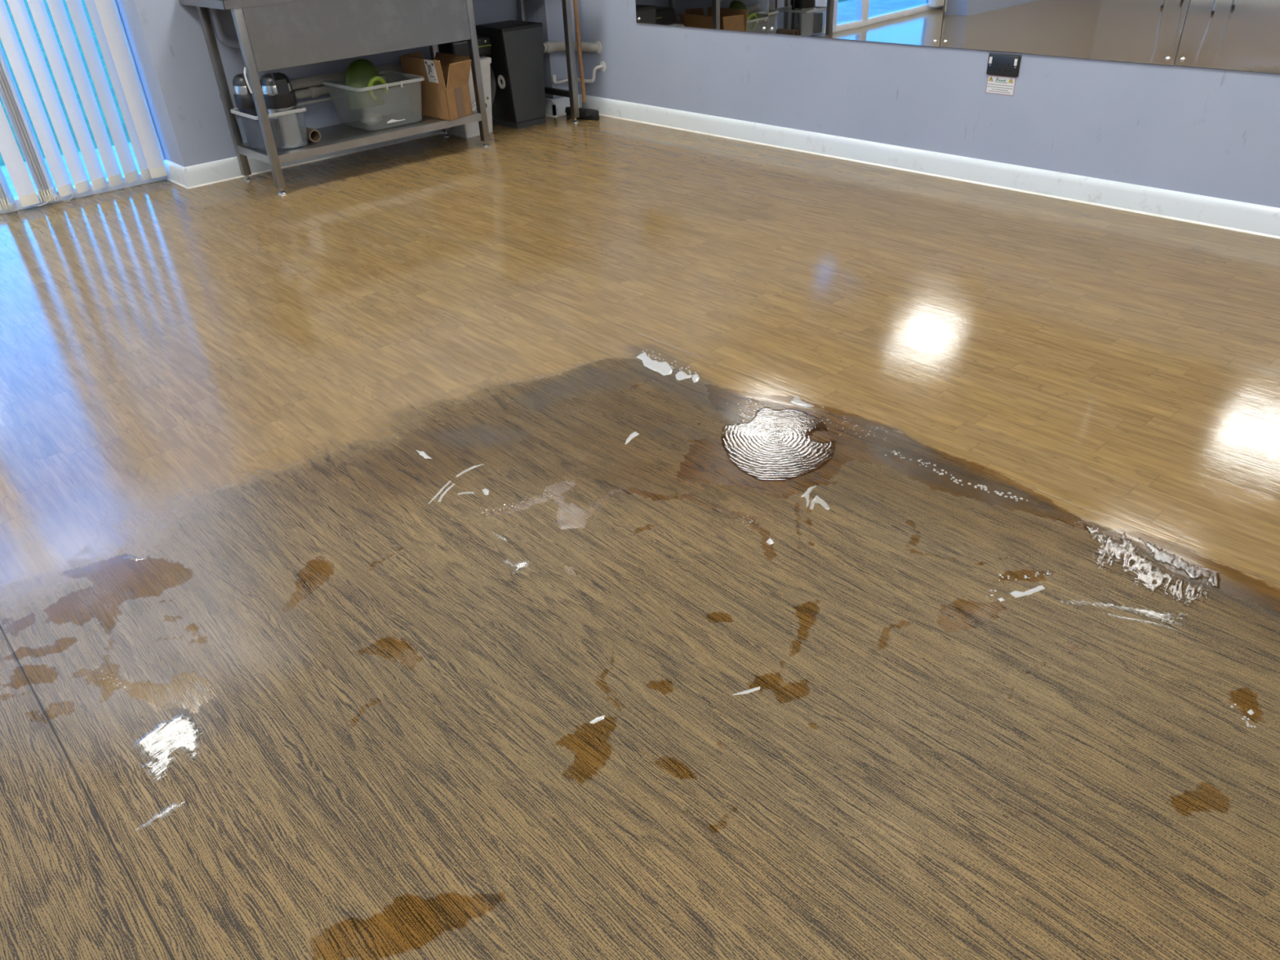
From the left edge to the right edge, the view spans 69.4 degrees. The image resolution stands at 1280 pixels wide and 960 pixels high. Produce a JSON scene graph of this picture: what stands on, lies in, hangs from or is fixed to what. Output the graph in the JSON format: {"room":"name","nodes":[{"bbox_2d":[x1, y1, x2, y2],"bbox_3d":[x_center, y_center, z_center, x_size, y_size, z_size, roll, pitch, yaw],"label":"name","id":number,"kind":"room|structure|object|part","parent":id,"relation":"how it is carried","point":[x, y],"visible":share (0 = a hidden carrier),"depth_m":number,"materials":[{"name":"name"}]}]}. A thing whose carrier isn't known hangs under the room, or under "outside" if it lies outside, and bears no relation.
{"room":"damaged room","nodes":[
{"label":"damaged room","id":0,"kind":"room"},
{"bbox_2d":[115,0,519,167],"bbox_3d":[-1.721,-3.320,5.150,2.573,2.700,0.493,-28,40,-34],"label":"wall","id":1,"kind":"structure","parent":0,"point":[166,40],"depth_m":4.89,"materials":[{"name":"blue paint"}]},
{"bbox_2d":[163,159,188,188],"bbox_3d":[-2.539,-1.676,5.055,0.025,0.107,0.311,-28,40,-34],"label":"baseboard reveal","id":2,"kind":"structure","parent":1,"relation":"attached to","point":[174,170],"depth_m":5.05,"materials":[{"name":"white paint"}]},
{"bbox_2d":[181,128,444,188],"bbox_3d":[-1.576,-2.085,5.617,2.368,0.107,0.025,-28,40,-34],"label":"baseboard","id":3,"kind":"structure","parent":1,"relation":"attached to","point":[227,169],"depth_m":5.11,"materials":[{"name":"white paint"}]},
{"bbox_2d":[296,84,406,106],"bbox_3d":[-1.713,-2.226,5.356,1.180,0.014,0.015,-28,40,-34],"label":"pipe","id":4,"kind":"object","parent":1,"relation":"attached to","point":[403,85],"visible":0.31,"depth_m":5.30,"materials":[{"name":"white plastic"}]},
{"bbox_2d":[289,57,427,99],"bbox_3d":[-1.712,-2.289,5.320,1.192,0.120,0.090,-28,40,-34],"label":"pipe","id":5,"kind":"object","parent":1,"relation":"attached to","point":[312,91],"visible":0.21,"depth_m":5.22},
{"bbox_2d":[525,0,579,99],"bbox_3d":[-0.620,-3.652,5.581,0.223,2.700,0.217,-28,40,-34],"label":"wall","id":6,"kind":"structure","parent":0,"point":[548,12],"depth_m":5.96,"materials":[{"name":"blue paint"}]},
{"bbox_2d":[545,97,556,117],"bbox_3d":[-0.648,-2.509,6.203,0.025,0.107,0.235,-28,40,-34],"label":"baseboard","id":7,"kind":"structure","parent":6,"relation":"attached to","point":[548,109],"depth_m":6.16,"materials":[{"name":"white paint"}]},
{"bbox_2d":[551,93,580,117],"bbox_3d":[-0.487,-2.513,6.196,0.241,0.107,0.025,-28,40,-34],"label":"baseboard","id":8,"kind":"structure","parent":6,"relation":"attached to","point":[561,103],"depth_m":6.16,"materials":[{"name":"white paint"}]},
{"bbox_2d":[542,40,602,53],"bbox_3d":[-0.449,-2.783,5.938,0.394,0.088,0.140,-8,33,-7],"label":"pipe","id":9,"kind":"object","parent":6,"relation":"attached to","point":[549,46],"visible":0.85,"depth_m":5.92,"materials":[{"name":"white plastic"}]},
{"bbox_2d":[551,61,606,84],"bbox_3d":[-0.397,-2.654,6.018,0.362,0.132,0.108,-2,33,1],"label":"supply pipe","id":10,"kind":"object","parent":6,"relation":"attached to","point":[602,66],"visible":0.86,"depth_m":6.00,"materials":[{"name":"white plastic"}]},
{"bbox_2d":[551,75,556,81],"bbox_3d":[-0.560,-2.610,6.002,0.030,0.037,0.020,-28,40,-34],"label":"tap","id":11,"kind":"object","parent":10,"relation":"on","point":[553,78],"depth_m":5.99,"materials":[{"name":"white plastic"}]},
{"bbox_2d":[0,115,1279,959],"bbox_3d":[-0.689,0.607,1.430,8.508,0.001,9.500,-28,40,-34],"label":"floor","id":12,"kind":"structure","parent":0,"point":[353,722],"depth_m":2.03,"materials":[{"name":"brown wood"}]},
{"bbox_2d":[178,0,579,195],"bbox_3d":[-1.316,-2.391,5.276,2.158,0.965,0.570,-28,40,-34],"label":"sink","id":13,"kind":"object","parent":12,"relation":"on","point":[282,33],"visible":0.86,"depth_m":4.79,"materials":[{"name":"metal"}]},
{"bbox_3d":[-2.174,-2.039,4.826,0.040,0.871,0.040,-28,40,-34],"label":"leg","id":14,"kind":"part","parent":13,"relation":"part of","materials":[{"name":"metal"}]},
{"bbox_2d":[209,8,252,48],"bbox_3d":[-2.037,-2.414,4.889,0.426,0.245,0.042,-28,40,-34],"label":"drain pipe","id":15,"kind":"object","parent":13,"relation":"attached to","point":[215,15],"visible":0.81,"depth_m":4.78,"materials":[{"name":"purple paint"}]},
{"bbox_2d":[178,0,307,9],"bbox_3d":[-1.335,-2.755,5.043,2.158,0.099,0.570,-28,40,-34],"label":"countertop","id":16,"kind":"structure","parent":13,"relation":"on","point":[217,4],"depth_m":4.37,"materials":[{"name":"metal"}]},
{"bbox_2d":[244,67,253,93],"bbox_3d":[-1.911,-1.945,4.496,0.021,0.118,0.011,-28,40,-34],"label":"cable","id":17,"kind":"object","parent":13,"relation":"hanging from","point":[245,68],"visible":1,"depth_m":4.49,"materials":[{"name":"white plastic"}]},
{"bbox_3d":[-1.883,-1.883,4.559,0.040,0.871,0.040,-28,40,-34],"label":"leg","id":18,"kind":"part","parent":13,"relation":"part of","materials":[{"name":"metal"}]},
{"bbox_2d":[230,105,306,119],"bbox_3d":[-1.926,-1.846,4.839,0.275,0.190,0.330,-28,40,-34],"label":"clear box","id":19,"kind":"object","parent":13,"relation":"on","point":[300,108],"visible":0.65,"depth_m":4.71,"materials":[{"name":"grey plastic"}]},
{"bbox_2d":[232,73,262,148],"bbox_3d":[-2.014,-1.923,4.802,0.146,0.358,0.146,-28,40,-34],"label":"flask","id":20,"kind":"object","parent":19,"relation":"in","point":[243,98],"visible":0.56,"depth_m":4.73,"materials":[{"name":"silver plastic"}]},
{"bbox_3d":[-2.021,-2.049,4.721,0.128,0.050,0.128,-28,40,-34],"label":"lid","id":21,"kind":"part","parent":20,"relation":"part of","materials":[{"name":"black plastic"}]},
{"bbox_3d":[-1.989,-2.016,4.703,0.051,0.096,0.056,-28,40,-34],"label":"spout","id":22,"kind":"part","parent":20,"relation":"part of","materials":[{"name":"black plastic"}]},
{"bbox_2d":[259,71,304,148],"bbox_3d":[-1.854,-1.915,4.777,0.172,0.358,0.172,-28,40,-34],"label":"flask","id":23,"kind":"object","parent":19,"relation":"in","point":[278,93],"visible":0.88,"depth_m":4.71,"materials":[{"name":"metal"}]},
{"bbox_3d":[-1.861,-2.041,4.696,0.150,0.050,0.150,-28,40,-34],"label":"lid","id":24,"kind":"part","parent":23,"relation":"part of","materials":[{"name":"black plastic"}]},
{"bbox_3d":[-1.824,-2.006,4.673,0.060,0.096,0.066,-28,40,-34],"label":"spout","id":25,"kind":"part","parent":23,"relation":"part of","materials":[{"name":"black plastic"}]},
{"bbox_2d":[301,125,320,142],"bbox_3d":[-1.786,-1.860,4.965,0.064,0.064,0.175,-28,40,-34],"label":"cardboard tube","id":26,"kind":"object","parent":13,"relation":"on","point":[308,134],"visible":0.79,"depth_m":4.93,"materials":[{"name":"brown cardboard"}]},
{"bbox_2d":[236,110,481,164],"bbox_3d":[-1.554,-1.960,5.202,1.297,0.041,0.458,-28,40,-34],"label":"shelf","id":27,"kind":"object","parent":13,"relation":"attached to","point":[347,135],"depth_m":5.08,"materials":[{"name":"metal"}]},
{"bbox_2d":[322,70,424,123],"bbox_3d":[-1.485,-2.143,5.226,0.424,0.235,0.445,-28,40,-34],"label":"tub","id":28,"kind":"object","parent":13,"relation":"on","point":[417,78],"visible":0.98,"depth_m":5.11,"materials":[{"name":"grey plastic"}]},
{"bbox_2d":[345,58,387,109],"bbox_3d":[-1.521,-2.201,5.135,0.238,0.235,0.197,-28,40,-34],"label":"dustpan","id":29,"kind":"object","parent":28,"relation":"in","point":[361,73],"visible":0.91,"depth_m":5.13,"materials":[{"name":"plastic"}]},
{"bbox_3d":[-1.453,-2.167,5.109,0.123,0.128,0.046,-28,40,-34],"label":"handle","id":30,"kind":"part","parent":29,"relation":"part of","materials":[{"name":"green plastic"}]},
{"bbox_2d":[360,112,383,124],"bbox_3d":[-1.507,-2.040,5.205,0.123,0.062,0.126,6,34,14],"label":"crumpled cloth","id":31,"kind":"object","parent":28,"relation":"in","point":[370,118],"visible":1,"depth_m":5.17,"materials":[{"name":"white fabric"}]},
{"bbox_2d":[399,50,472,120],"bbox_3d":[-1.153,-2.297,5.364,0.279,0.316,0.468,-28,40,-34],"label":"cardboard box","id":32,"kind":"object","parent":13,"relation":"on","point":[444,94],"visible":0.96,"depth_m":5.27,"materials":[{"name":"brown cardboard"}]},
{"bbox_2d":[424,61,435,79],"bbox_3d":[-1.170,-2.288,5.165,0.077,0.095,0.009,26,43,38],"label":"print","id":33,"kind":"object","parent":32,"relation":"attached to","point":[429,66],"depth_m":5.17},
{"bbox_3d":[-1.231,-2.547,5.545,0.040,0.871,0.040,-28,40,-34],"label":"leg","id":34,"kind":"part","parent":13,"relation":"part of","materials":[{"name":"metal"}]},
{"bbox_3d":[-0.942,-2.390,5.277,0.040,0.871,0.040,-28,40,-34],"label":"leg","id":35,"kind":"part","parent":13,"relation":"part of","materials":[{"name":"metal"}]},
{"bbox_3d":[-0.745,-2.861,5.997,0.040,0.871,0.040,-28,40,-34],"label":"leg","id":36,"kind":"part","parent":13,"relation":"part of","materials":[{"name":"metal"}]},
{"bbox_3d":[-0.573,-2.540,6.033,0.034,0.036,0.405,-28,40,-34],"label":"rail","id":37,"kind":"part","parent":13,"relation":"part of","materials":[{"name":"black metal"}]},
{"bbox_3d":[-0.438,-2.710,5.736,0.040,0.871,0.040,-28,40,-34],"label":"leg","id":38,"kind":"part","parent":13,"relation":"part of","materials":[{"name":"metal"}]},
{"bbox_2d":[416,450,431,458],"bbox_3d":[-0.581,-0.069,2.478,0.018,0.001,0.070,-28,40,-34],"label":"puddle","id":39,"kind":"object","parent":12,"relation":"on","point":[421,453],"visible":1,"depth_m":2.48,"materials":[{"name":"white liquid"}]},
{"bbox_2d":[448,56,492,137],"bbox_3d":[-1.083,-2.394,5.759,0.271,0.431,0.270,-28,40,-34],"label":"pedal bin","id":40,"kind":"object","parent":12,"relation":"on","point":[468,130],"visible":0.26,"depth_m":5.71,"materials":[{"name":"white plastic"}]},
{"bbox_2d":[437,35,491,57],"bbox_3d":[-1.076,-2.644,5.647,0.283,0.108,0.192,-28,40,-34],"label":"case","id":41,"kind":"object","parent":40,"relation":"on","point":[460,47],"visible":0.5,"depth_m":5.57,"materials":[{"name":"plastic"}]},
{"bbox_2d":[481,488,488,494],"bbox_3d":[-0.385,0.029,2.308,0.020,0.002,0.030,-28,40,-34],"label":"puddle","id":42,"kind":"object","parent":12,"relation":"on","point":[486,491],"visible":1,"depth_m":2.31,"materials":[{"name":"white liquid"}]},
{"bbox_2d":[475,20,546,128],"bbox_3d":[-0.811,-2.586,5.895,0.312,0.584,0.324,-28,40,-34],"label":"recycling bin","id":43,"kind":"object","parent":12,"relation":"on","point":[517,55],"visible":0.97,"depth_m":5.78,"materials":[{"name":"black plastic"}]},
{"bbox_3d":[-0.824,-2.824,5.743,0.312,0.020,0.323,-28,40,-34],"label":"lid","id":44,"kind":"part","parent":43,"relation":"part of","materials":[{"name":"black plastic"}]},
{"bbox_3d":[-0.709,-2.546,5.790,0.310,0.540,0.016,-28,40,-34],"label":"panel","id":45,"kind":"part","parent":43,"relation":"part of","materials":[{"name":"grey plastic"}]},
{"bbox_2d":[564,0,599,119],"bbox_3d":[-0.425,-2.934,5.786,0.155,1.251,0.361,-14,34,-17],"label":"broom","id":46,"kind":"object","parent":12,"relation":"on","point":[584,113],"visible":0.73,"depth_m":5.99,"materials":[{"name":"brown wood"}]},
{"bbox_3d":[-0.408,-3.001,5.839,0.025,1.196,0.230,-8,33,-8],"label":"handle","id":47,"kind":"part","parent":46,"relation":"part of","materials":[{"name":"brown wood"}]},
{"bbox_2d":[590,715,604,723],"bbox_3d":[-0.076,0.430,1.657,0.030,0.001,0.012,-28,40,-34],"label":"puddle","id":48,"kind":"object","parent":12,"relation":"on","point":[601,717],"visible":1,"depth_m":1.66,"materials":[{"name":"white liquid"}]},
{"bbox_2d":[625,431,639,444],"bbox_3d":[-0.026,-0.115,2.505,0.023,0.002,0.072,18,38,29],"label":"puddle","id":49,"kind":"object","parent":12,"relation":"on","point":[633,434],"visible":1,"depth_m":2.51,"materials":[{"name":"white liquid"}]},
{"bbox_2d":[635,351,672,375],"bbox_3d":[0.046,-0.364,2.889,0.071,0.002,0.181,-25,39,-30],"label":"puddle","id":50,"kind":"object","parent":12,"relation":"on","point":[664,368],"visible":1,"depth_m":2.88,"materials":[{"name":"white liquid"}]},
{"bbox_2d":[91,350,1255,727],"bbox_3d":[0.053,0.260,1.910,1.846,0.002,1.900,-28,40,-34],"label":"water droplets","id":51,"kind":"object","parent":12,"relation":"on","point":[690,371],"visible":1,"depth_m":2.23},
{"bbox_2d":[675,371,692,380],"bbox_3d":[0.126,-0.316,2.808,0.056,0.002,0.059,-28,40,-34],"label":"puddle","id":52,"kind":"object","parent":12,"relation":"on","point":[680,375],"visible":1,"depth_m":2.80,"materials":[{"name":"white liquid"}]},
{"bbox_2d":[691,373,699,382],"bbox_3d":[0.168,-0.308,2.792,0.028,0.002,0.063,-1,33,3],"label":"puddle","id":53,"kind":"object","parent":12,"relation":"on","point":[695,377],"visible":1,"depth_m":2.79,"materials":[{"name":"white liquid"}]},
{"bbox_2d":[733,686,759,695],"bbox_3d":[0.197,0.389,1.698,0.056,0.001,0.011,-13,34,-15],"label":"puddle","id":54,"kind":"object","parent":12,"relation":"on","point":[749,691],"visible":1,"depth_m":1.70,"materials":[{"name":"white liquid"}]},
{"bbox_2d":[766,537,773,544],"bbox_3d":[0.294,0.138,2.083,0.022,0.002,0.022,-28,40,-34],"label":"puddle","id":55,"kind":"object","parent":12,"relation":"on","point":[770,541],"visible":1,"depth_m":2.08,"materials":[{"name":"white liquid"}]},
{"bbox_2d":[1009,585,1044,597],"bbox_3d":[0.799,0.229,1.899,0.080,0.002,0.023,-10,33,-10],"label":"puddle","id":56,"kind":"object","parent":12,"relation":"on","point":[1015,593],"visible":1,"depth_m":1.90,"materials":[{"name":"white liquid"}]},
{"bbox_2d":[1247,709,1253,715],"bbox_3d":[1.062,0.403,1.605,0.014,0.001,0.010,-28,40,-34],"label":"puddle","id":57,"kind":"object","parent":12,"relation":"on","point":[1251,712],"visible":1,"depth_m":1.60,"materials":[{"name":"white liquid"}]},
{"bbox_2d":[572,0,1279,208],"bbox_3d":[2.336,-2.188,3.048,0.120,2.700,9.727,-28,40,-34],"label":"wall","id":58,"kind":"structure","parent":0,"point":[1210,132],"depth_m":4.30,"materials":[{"name":"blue paint"}]},
{"bbox_2d":[635,0,768,34],"bbox_3d":[0.290,-3.359,4.778,0.018,1.851,1.037,-28,40,-34],"label":"wall mirror","id":59,"kind":"object","parent":58,"relation":"attached to","point":[738,15],"visible":1,"depth_m":5.18,"materials":[{"name":"white mirror"}]},
{"bbox_2d":[768,0,945,47],"bbox_3d":[0.995,-2.975,4.119,0.025,1.849,1.034,-28,40,-34],"label":"wall mirror","id":60,"kind":"object","parent":58,"relation":"attached to","point":[903,22],"visible":1,"depth_m":4.51,"materials":[{"name":"white mirror"}]},
{"bbox_2d":[579,93,1279,239],"bbox_3d":[2.583,-0.936,3.479,0.025,0.107,8.772,-28,40,-34],"label":"baseboard","id":61,"kind":"structure","parent":58,"relation":"attached to","point":[1236,215],"depth_m":4.38,"materials":[{"name":"white paint"}]},
{"bbox_2d":[985,74,1016,95],"bbox_3d":[1.624,-1.778,4.161,0.002,0.077,0.136,-28,40,-34],"label":"warning sticker","id":62,"kind":"object","parent":58,"relation":"attached to","point":[1000,85],"visible":1,"depth_m":4.16,"materials":[{"name":"white paper"}]},
{"bbox_2d":[986,52,1022,77],"bbox_3d":[1.616,-1.848,4.112,0.014,0.090,0.156,-28,40,-34],"label":"wall socket","id":63,"kind":"object","parent":58,"relation":"attached to","point":[998,64],"visible":1,"depth_m":4.11,"materials":[{"name":"grey plastic"}]},
{"bbox_2d":[1013,58,1017,66],"bbox_3d":[1.653,-1.837,4.063,0.005,0.027,0.012,-28,40,-34],"label":"rocker switch","id":64,"kind":"object","parent":63,"relation":"attached to","point":[1015,60],"depth_m":4.06,"materials":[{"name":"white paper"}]},
{"bbox_2d":[940,0,1190,66],"bbox_3d":[1.704,-2.595,3.464,0.018,1.847,1.035,-28,40,-34],"label":"wall mirror","id":65,"kind":"object","parent":58,"relation":"attached to","point":[1148,32],"visible":1,"depth_m":3.85,"materials":[{"name":"white mirror"}]},
{"bbox_2d":[1174,0,1279,74],"bbox_3d":[2.411,-2.213,2.807,0.018,1.845,1.035,-28,40,-34],"label":"wall mirror","id":66,"kind":"object","parent":58,"relation":"attached to","point":[1236,35],"visible":1,"depth_m":3.45,"materials":[{"name":"white mirror"}]},
{"label":"outside","id":67,"kind":"structure","parent":0,"visible":0},
{"bbox_2d":[0,0,130,166],"bbox_3d":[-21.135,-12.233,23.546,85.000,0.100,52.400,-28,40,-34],"label":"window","id":68,"kind":"structure","parent":67,"point":[2,162],"depth_m":9.45,"materials":[{"name":"blue glass"}]},
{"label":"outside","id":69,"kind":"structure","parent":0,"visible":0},
{"bbox_2d":[0,142,140,197],"bbox_3d":[-3.074,-2.081,6.148,32.000,0.100,1.700,-28,40,-34],"label":"patio","id":70,"kind":"structure","parent":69,"point":[4,169],"depth_m":6.02,"materials":[{"name":"white concrete"}]},
{"bbox_3d":[-3.713,-3.292,3.020,2.735,0.280,0.493,-28,40,-34],"label":"lintel","id":71,"kind":"object","parent":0,"visible":0},
{"bbox_2d":[0,0,167,214],"bbox_3d":[-3.706,-2.184,3.795,2.735,2.420,0.070,-28,40,-34],"label":"door","id":72,"kind":"structure","parent":71,"relation":"attached to","point":[139,182],"depth_m":4.93,"materials":[{"name":"white plastic"}]},
{"bbox_2d":[0,0,169,211],"bbox_3d":[-3.151,-2.429,4.128,1.350,2.409,0.105,-28,40,-34],"label":"vertical blind","id":73,"kind":"object","parent":71,"relation":"hanging from","point":[103,14],"visible":1,"depth_m":4.68,"materials":[{"name":"fabric"}]}
]}

